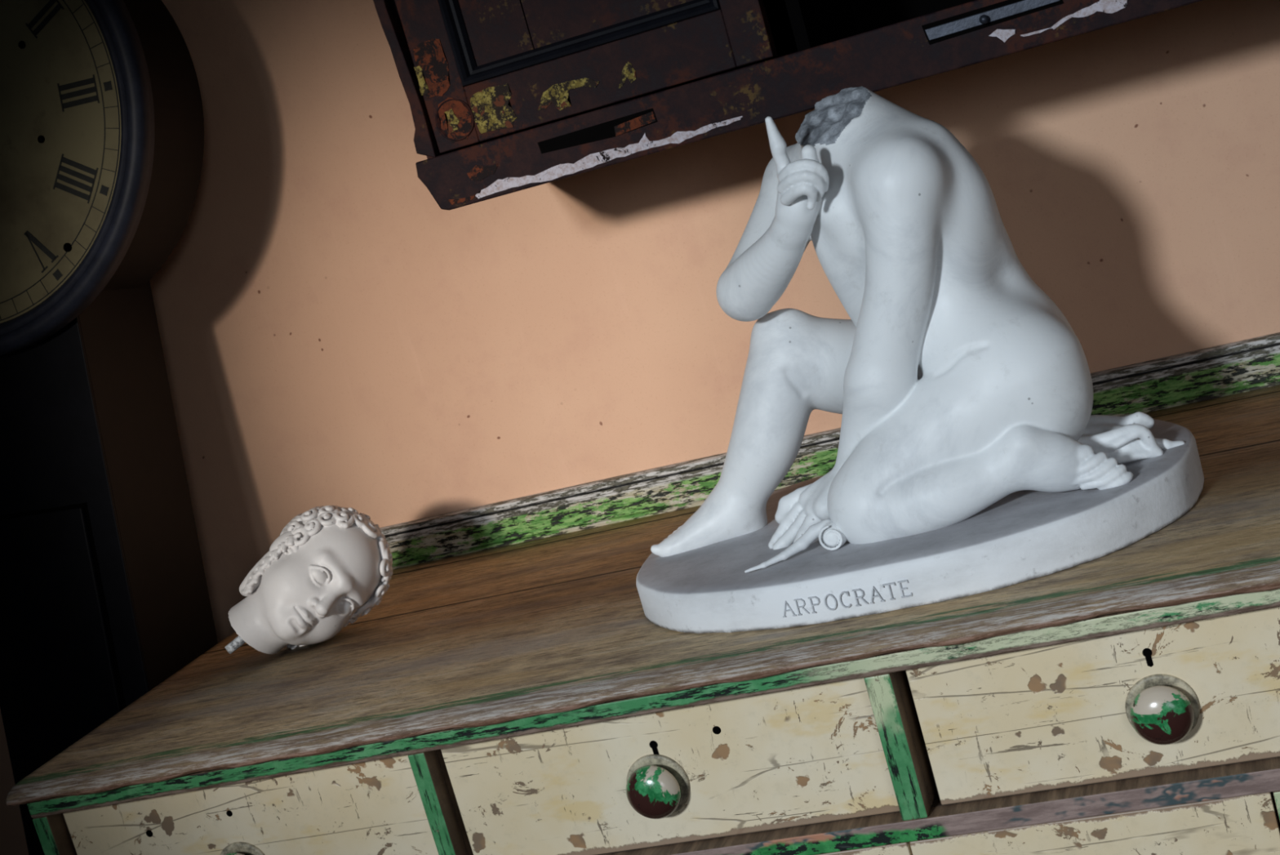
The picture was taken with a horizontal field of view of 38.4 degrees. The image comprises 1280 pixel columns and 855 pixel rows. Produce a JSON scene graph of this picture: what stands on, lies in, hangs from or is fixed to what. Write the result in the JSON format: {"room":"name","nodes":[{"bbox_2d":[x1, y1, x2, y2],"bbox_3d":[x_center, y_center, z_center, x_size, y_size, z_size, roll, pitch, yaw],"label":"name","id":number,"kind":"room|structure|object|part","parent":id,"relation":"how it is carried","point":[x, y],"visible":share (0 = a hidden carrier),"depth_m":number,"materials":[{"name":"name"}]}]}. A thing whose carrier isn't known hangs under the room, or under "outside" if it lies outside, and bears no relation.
{"room":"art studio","nodes":[
{"label":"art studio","id":0,"kind":"room"},
{"bbox_2d":[0,0,1279,854],"bbox_3d":[0.479,-0.455,1.926,5.000,2.700,0.120,-13,10,19],"label":"wall","id":1,"kind":"structure","parent":0,"point":[331,333],"depth_m":2.12,"materials":[{"name":"pink paint"}]},
{"bbox_2d":[373,0,1204,210],"bbox_3d":[0.238,-0.686,1.703,1.080,0.700,0.319,-13,10,19],"label":"upper cabinet","id":2,"kind":"object","parent":1,"relation":"attached to","point":[504,97],"visible":1,"depth_m":1.72,"materials":[{"name":"black paint"}]},
{"bbox_3d":[-0.238,-0.573,1.891,0.016,0.676,0.290,-13,10,19],"label":"panel","id":3,"kind":"part","parent":2,"relation":"part of","materials":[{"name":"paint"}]},
{"bbox_3d":[-0.112,-0.596,1.692,0.240,0.480,0.006,-13,10,19],"label":"panel","id":4,"kind":"part","parent":2,"relation":"part of","materials":[{"name":"paint"}]},
{"bbox_3d":[-0.114,-0.593,1.684,0.264,0.501,0.020,-13,10,19],"label":"panel moulding","id":5,"kind":"part","parent":2,"relation":"part of","materials":[{"name":"black paint"}]},
{"bbox_3d":[-0.117,-0.596,1.688,0.342,0.616,0.020,-13,10,19],"label":"door","id":6,"kind":"part","parent":2,"relation":"part of","materials":[{"name":"black paint"}]},
{"bbox_3d":[0.299,-0.355,1.601,0.008,0.008,0.009,-13,10,19],"label":"latch knob","id":7,"kind":"part","parent":2,"relation":"part of","materials":[{"name":"metal"}]},
{"bbox_3d":[0.307,-0.358,1.604,0.118,0.012,0.004,-13,10,19],"label":"latch plate","id":8,"kind":"part","parent":2,"relation":"part of","materials":[{"name":"metal"}]},
{"bbox_2d":[1077,411,1185,464],"bbox_3d":[0.412,0.009,1.604,0.117,0.040,0.089,-13,10,19],"label":"drapery","id":9,"kind":"object","parent":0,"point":[1129,439],"depth_m":1.57,"materials":[{"name":"white stone"}]},
{"bbox_3d":[0.482,1.159,0.918,5.000,0.050,2.510,-13,10,19],"label":"floor","id":10,"kind":"structure","parent":0,"visible":0},
{"bbox_2d":[0,0,217,854],"bbox_3d":[-0.596,0.276,2.122,0.519,1.794,0.390,-13,10,19],"label":"clock","id":11,"kind":"object","parent":10,"relation":"on","point":[104,597],"visible":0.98,"depth_m":2.05,"materials":[{"name":"black paint"}]},
{"bbox_3d":[-0.621,0.422,2.083,0.166,0.661,0.093,-13,10,19],"label":"trunk door","id":12,"kind":"part","parent":11,"relation":"part of","materials":[{"name":"black paint"}]},
{"bbox_2d":[102,0,204,290],"bbox_3d":[-0.740,-0.342,2.108,0.464,0.479,0.208,-13,10,19],"label":"hood","id":13,"kind":"object","parent":11,"relation":"attached to","point":[150,186],"depth_m":2.03,"materials":[{"name":"brown wood"}]},
{"bbox_2d":[5,332,1279,854],"bbox_3d":[0.323,0.520,1.812,1.556,0.967,0.634,-13,10,19],"label":"dresser","id":14,"kind":"object","parent":10,"relation":"on","point":[511,688],"visible":0.91,"depth_m":1.55,"materials":[{"name":"paint"}]},
{"bbox_3d":[-0.368,0.411,1.685,0.047,0.047,0.030,-13,10,19],"label":"knob","id":15,"kind":"part","parent":14,"relation":"part of","materials":[{"name":"paint"}]},
{"bbox_3d":[-0.289,0.324,1.913,0.380,0.122,0.481,-13,10,19],"label":"drawer","id":16,"kind":"part","parent":14,"relation":"part of","materials":[{"name":"beige paint"}]},
{"bbox_2d":[224,505,392,653],"bbox_3d":[-0.356,0.161,1.964,0.149,0.138,0.191,-8,12,41],"label":"sculpture","id":17,"kind":"object","parent":14,"relation":"on","point":[328,566],"visible":1,"depth_m":1.92,"materials":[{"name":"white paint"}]},
{"bbox_3d":[0.135,0.199,1.486,1.534,0.016,0.022,-13,10,19],"label":"rail","id":18,"kind":"part","parent":14,"relation":"part of","materials":[{"name":"paint"}]},
{"bbox_3d":[0.012,0.305,1.544,0.047,0.047,0.030,-13,10,19],"label":"knob","id":19,"kind":"part","parent":14,"relation":"part of","materials":[{"name":"paint"}]},
{"bbox_3d":[0.087,0.239,1.778,0.388,0.122,0.481,-13,10,19],"label":"drawer","id":20,"kind":"part","parent":14,"relation":"part of","materials":[{"name":"beige paint"}]},
{"bbox_2d":[379,332,1279,568],"bbox_3d":[0.286,0.013,2.026,1.548,0.050,0.019,-13,10,19],"label":"backsplash","id":21,"kind":"structure","parent":14,"relation":"attached to","point":[1253,363],"depth_m":2.11,"materials":[{"name":"paint"}]},
{"bbox_3d":[0.182,0.381,1.777,0.272,0.159,0.496,-13,10,19],"label":"drawer","id":22,"kind":"part","parent":14,"relation":"part of","materials":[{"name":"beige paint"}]},
{"bbox_2d":[635,86,1204,633],"bbox_3d":[0.198,-0.091,1.653,0.525,0.413,0.418,-13,10,19],"label":"marble statue","id":23,"kind":"object","parent":14,"relation":"on","point":[973,458],"visible":1,"depth_m":1.54,"materials":[{"name":"white stone"}]},
{"bbox_3d":[0.173,0.333,1.508,1.534,0.018,0.022,-13,10,19],"label":"rail","id":24,"kind":"part","parent":14,"relation":"part of","materials":[{"name":"paint"}]},
{"bbox_3d":[0.473,0.151,1.639,0.388,0.122,0.481,-13,10,19],"label":"drawer","id":25,"kind":"part","parent":14,"relation":"part of","materials":[{"name":"beige paint"}]},
{"bbox_3d":[0.439,0.323,1.685,0.282,0.159,0.496,-13,10,19],"label":"drawer","id":26,"kind":"part","parent":14,"relation":"part of","materials":[{"name":"beige paint"}]},
{"bbox_3d":[0.399,0.219,1.406,0.047,0.047,0.030,-13,10,19],"label":"knob","id":27,"kind":"part","parent":14,"relation":"part of","materials":[{"name":"paint"}]}
]}

